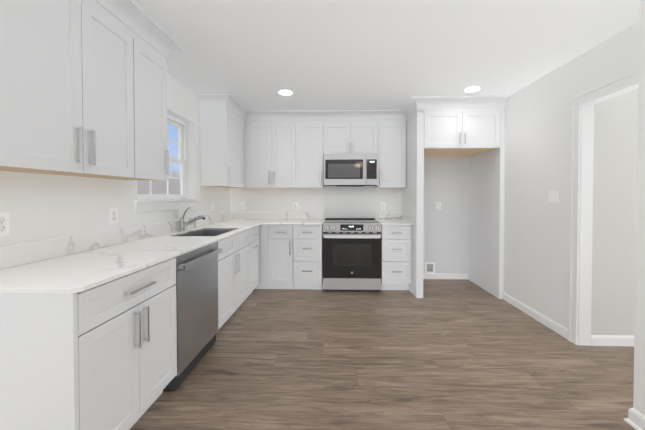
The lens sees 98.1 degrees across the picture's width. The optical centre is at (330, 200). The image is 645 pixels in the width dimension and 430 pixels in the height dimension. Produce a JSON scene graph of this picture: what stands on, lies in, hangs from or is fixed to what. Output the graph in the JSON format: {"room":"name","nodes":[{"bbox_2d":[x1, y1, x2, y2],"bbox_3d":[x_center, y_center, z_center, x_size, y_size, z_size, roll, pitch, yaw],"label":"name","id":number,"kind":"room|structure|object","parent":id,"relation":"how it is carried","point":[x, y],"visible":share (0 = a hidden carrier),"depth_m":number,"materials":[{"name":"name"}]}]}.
{"room":"kitchen","nodes":[
{"label":"kitchen","id":0,"kind":"room"},
{"bbox_2d":[0,74,230,245],"bbox_3d":[-1.722,0.022,0.920,0.170,2.453,6.847,0,1,2],"label":"wall","id":1,"kind":"structure","parent":0,"point":[37,206],"depth_m":1.89,"materials":[{"name":"white paint"}]},
{"bbox_2d":[0,212,9,235],"bbox_3d":[-1.620,0.116,1.375,0.007,0.114,0.070,0,1,2],"label":"electrical outlet","id":2,"kind":"object","parent":1,"relation":"attached to","point":[4,224],"visible":1,"depth_m":1.39,"materials":[{"name":"white plastic"}]},
{"bbox_2d":[0,0,183,180],"bbox_3d":[-1.409,-0.681,1.635,0.412,1.068,1.305,0,1,2],"label":"upper cabinet","id":3,"kind":"object","parent":1,"relation":"attached to","point":[83,88],"visible":1,"depth_m":1.47,"materials":[{"name":"white paint"}]},
{"bbox_2d":[109,208,117,223],"bbox_3d":[-1.601,0.111,2.069,0.007,0.114,0.070,0,1,2],"label":"electrical outlet","id":4,"kind":"object","parent":1,"relation":"attached to","point":[113,215],"visible":1,"depth_m":2.06,"materials":[{"name":"white plastic"}]},
{"bbox_2d":[133,114,200,212],"bbox_3d":[-1.651,-0.399,2.795,0.200,0.988,1.061,0,1,2],"label":"double-hung window","id":5,"kind":"structure","parent":1,"relation":"in","point":[181,159],"depth_m":2.99,"materials":[{"name":"white plastic"}]},
{"bbox_2d":[231,157,468,273],"bbox_3d":[0.156,-0.030,4.369,3.999,2.453,0.152,0,1,2],"label":"wall","id":6,"kind":"structure","parent":0,"point":[445,242],"depth_m":4.27,"materials":[{"name":"white paint"}]},
{"bbox_2d":[241,202,244,209],"bbox_3d":[-1.351,0.085,4.331,0.070,0.114,0.007,0,1,2],"label":"electrical outlet","id":7,"kind":"object","parent":6,"relation":"attached to","point":[242,205],"visible":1,"depth_m":4.33,"materials":[{"name":"white plastic"}]},
{"bbox_2d":[294,202,297,209],"bbox_3d":[-0.530,0.086,4.309,0.070,0.114,0.007,0,1,2],"label":"electrical outlet","id":8,"kind":"object","parent":6,"relation":"attached to","point":[295,205],"visible":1,"depth_m":4.31,"materials":[{"name":"white plastic"}]},
{"bbox_2d":[324,154,377,186],"bbox_3d":[0.291,-0.430,4.074,0.760,0.445,0.413,0,1,2],"label":"over-the-range microwave","id":9,"kind":"object","parent":6,"relation":"attached to","point":[350,170],"visible":1,"depth_m":3.89,"materials":[{"name":"silver metal"}]},
{"bbox_2d":[196,94,509,298],"bbox_3d":[0.289,-0.020,3.758,3.693,2.452,1.059,0,1,2],"label":"upper cabinet","id":10,"kind":"object","parent":6,"relation":"attached to","point":[241,146],"visible":0.96,"depth_m":3.80,"materials":[{"name":"white paint"}]},
{"bbox_2d":[381,202,385,209],"bbox_3d":[0.812,0.086,4.273,0.070,0.114,0.007,0,1,2],"label":"electrical outlet","id":11,"kind":"object","parent":6,"relation":"attached to","point":[383,205],"visible":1,"depth_m":4.27,"materials":[{"name":"white plastic"}]},
{"bbox_2d":[425,262,434,272],"bbox_3d":[1.522,1.028,4.256,0.150,0.170,0.032,0,1,2],"label":"outlet box","id":12,"kind":"object","parent":6,"relation":"attached to","point":[429,267],"visible":1,"depth_m":4.27,"materials":[{"name":"white plastic"}]},
{"bbox_2d":[436,202,440,209],"bbox_3d":[1.648,0.086,4.251,0.070,0.114,0.007,0,1,2],"label":"outlet","id":13,"kind":"object","parent":6,"relation":"attached to","point":[438,205],"visible":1,"depth_m":4.25,"materials":[{"name":"white plastic"}]},
{"bbox_2d":[423,273,467,278],"bbox_3d":[1.635,1.155,4.266,0.916,0.086,0.013,0,1,2],"label":"baseboard","id":14,"kind":"structure","parent":6,"relation":"attached to","point":[425,275],"depth_m":4.26,"materials":[{"name":"white paint"}]},
{"bbox_2d":[130,279,635,429],"bbox_3d":[0.904,1.277,1.019,5.676,0.060,7.147,0,1,2],"label":"floor","id":15,"kind":"structure","parent":0,"point":[454,354],"depth_m":2.03,"materials":[{"name":"brown wood"}]},
{"bbox_2d":[0,258,176,429],"bbox_3d":[-1.306,0.799,1.454,0.625,0.884,0.698,0,1,2],"label":"base cabinet","id":16,"kind":"object","parent":15,"relation":"on","point":[102,356],"depth_m":1.16,"materials":[{"name":"white paint"}]},
{"bbox_2d":[0,212,263,293],"bbox_3d":[-1.257,0.270,2.710,0.660,0.132,3.248,0,1,2],"label":"countertop","id":17,"kind":"structure","parent":16,"relation":"on","point":[73,264],"depth_m":1.63,"materials":[{"name":"stone"}]},
{"bbox_2d":[179,207,204,230],"bbox_3d":[-1.410,0.187,2.855,0.272,0.250,0.062,0,1,2],"label":"faucet","id":18,"kind":"object","parent":17,"relation":"on","point":[183,223],"visible":1,"depth_m":2.84,"materials":[{"name":"silver metal"}]},
{"bbox_2d":[179,229,235,235],"bbox_3d":[-1.235,0.445,2.841,0.478,0.221,0.728,0,1,2],"label":"undermount sink","id":19,"kind":"object","parent":17,"relation":"in","point":[210,232],"visible":0.04,"depth_m":3.18,"materials":[{"name":"silver metal"}]},
{"bbox_2d":[163,242,221,389],"bbox_3d":[-1.241,0.791,2.110,0.629,0.880,0.610,0,1,2],"label":"dishwasher","id":20,"kind":"object","parent":15,"relation":"on","point":[196,284],"visible":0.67,"depth_m":2.02,"materials":[{"name":"silver metal"}]},
{"bbox_2d":[217,226,258,305],"bbox_3d":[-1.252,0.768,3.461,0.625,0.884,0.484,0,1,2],"label":"base cabinet","id":21,"kind":"object","parent":15,"relation":"on","point":[238,261],"depth_m":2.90,"materials":[{"name":"white paint"}]},
{"bbox_2d":[254,225,265,288],"bbox_3d":[-1.180,0.760,4.029,0.740,0.884,0.617,0,1,2],"label":"base cabinet","id":22,"kind":"object","parent":15,"relation":"on","point":[262,228],"depth_m":3.71,"materials":[{"name":"white paint"}]},
{"bbox_2d":[266,225,293,288],"bbox_3d":[-0.647,0.760,4.011,0.323,0.884,0.624,0,1,2],"label":"base cabinet","id":23,"kind":"object","parent":15,"relation":"on","point":[290,256],"depth_m":3.70,"materials":[{"name":"white paint"}]},
{"bbox_2d":[294,224,322,289],"bbox_3d":[-0.293,0.760,4.002,0.385,0.884,0.624,0,1,2],"label":"base cabinet","id":24,"kind":"object","parent":15,"relation":"on","point":[308,239],"depth_m":3.69,"materials":[{"name":"white paint"}]},
{"bbox_2d":[264,212,323,224],"bbox_3d":[-0.495,0.250,3.987,0.795,0.132,0.654,0,1,2],"label":"countertop","id":25,"kind":"structure","parent":24,"relation":"on","point":[270,218],"depth_m":4.29,"materials":[{"name":"stone"}]},
{"bbox_2d":[323,218,380,291],"bbox_3d":[0.290,0.737,3.938,0.771,0.932,0.669,0,1,2],"label":"range","id":26,"kind":"object","parent":15,"relation":"on","point":[351,254],"visible":1,"depth_m":3.66,"materials":[{"name":"silver metal"}]},
{"bbox_2d":[381,225,411,292],"bbox_3d":[0.879,0.761,3.955,0.394,0.884,0.655,0,1,2],"label":"base cabinet","id":27,"kind":"object","parent":15,"relation":"on","point":[396,257],"visible":0.94,"depth_m":3.66,"materials":[{"name":"white paint"}]},
{"bbox_2d":[375,212,412,224],"bbox_3d":[0.878,0.251,3.951,0.398,0.132,0.652,0,1,2],"label":"countertop","id":28,"kind":"structure","parent":27,"relation":"on","point":[386,218],"depth_m":4.25,"materials":[{"name":"stone"}]},
{"bbox_2d":[133,0,639,110],"bbox_3d":[0.904,-1.235,0.981,5.676,0.060,7.147,0,1,2],"label":"ceiling","id":29,"kind":"structure","parent":0,"point":[252,55],"depth_m":2.21,"materials":[{"name":"white paint"}]},
{"bbox_2d":[277,89,293,95],"bbox_3d":[-0.513,-1.236,3.205,0.190,0.004,0.190,0,1,2],"label":"recessed light","id":30,"kind":"object","parent":29,"relation":"in","point":[285,92],"visible":1,"depth_m":3.20,"materials":[{"name":"white paint"}]},
{"bbox_2d":[463,86,481,92],"bbox_3d":[1.576,-1.235,3.108,0.190,0.004,0.190,0,1,2],"label":"recessed light","id":31,"kind":"object","parent":29,"relation":"in","point":[471,89],"visible":1,"depth_m":3.11,"materials":[{"name":"white paint"}]},
{"bbox_2d":[503,0,644,415],"bbox_3d":[2.702,0.023,0.877,2.074,2.453,6.997,0,1,2],"label":"wall","id":32,"kind":"structure","parent":0,"point":[536,171],"depth_m":2.65,"materials":[{"name":"white paint"}]},
{"bbox_2d":[503,292,567,339],"bbox_3d":[2.111,1.175,2.945,0.013,0.086,0.983,0,1,2],"label":"baseboard","id":33,"kind":"structure","parent":32,"relation":"attached to","point":[551,324],"depth_m":2.82,"materials":[{"name":"white paint"}]},
{"bbox_2d":[549,190,558,202],"bbox_3d":[2.101,-0.038,2.637,0.014,0.114,0.116,0,1,2],"label":"light switch","id":34,"kind":"object","parent":32,"relation":"attached to","point":[553,196],"visible":1,"depth_m":2.62,"materials":[{"name":"white plastic"}]},
{"bbox_2d":[568,69,638,345],"bbox_3d":[2.130,0.175,1.945,0.123,2.116,0.980,0,1,2],"label":"door frame","id":35,"kind":"structure","parent":32,"relation":"attached to","point":[581,215],"depth_m":2.35,"materials":[{"name":"white paint"}]},
{"bbox_2d":[624,408,644,429],"bbox_3d":[1.617,1.226,-0.397,0.026,0.086,3.956,0,1,2],"label":"baseboard","id":36,"kind":"structure","parent":32,"relation":"attached to","point":[635,419],"depth_m":1.53,"materials":[{"name":"white paint"}]},
{"bbox_2d":[591,88,638,335],"bbox_3d":[2.941,0.001,2.338,1.475,2.453,0.004,0,1,2],"label":"wall","id":37,"kind":"structure","parent":0,"point":[614,210],"depth_m":2.35,"materials":[{"name":"white paint"}]},
{"bbox_2d":[591,335,633,345],"bbox_3d":[2.941,1.184,2.346,1.475,0.086,0.013,0,1,2],"label":"baseboard","id":38,"kind":"structure","parent":37,"relation":"attached to","point":[596,340],"depth_m":2.36,"materials":[{"name":"white paint"}]},
{"label":"outside","id":39,"kind":"structure","parent":0,"visible":0},
{"bbox_2d":[138,123,179,193],"bbox_3d":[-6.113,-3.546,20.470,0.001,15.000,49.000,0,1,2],"label":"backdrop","id":40,"kind":"structure","parent":39,"point":[173,165],"depth_m":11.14,"materials":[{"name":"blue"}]}
]}

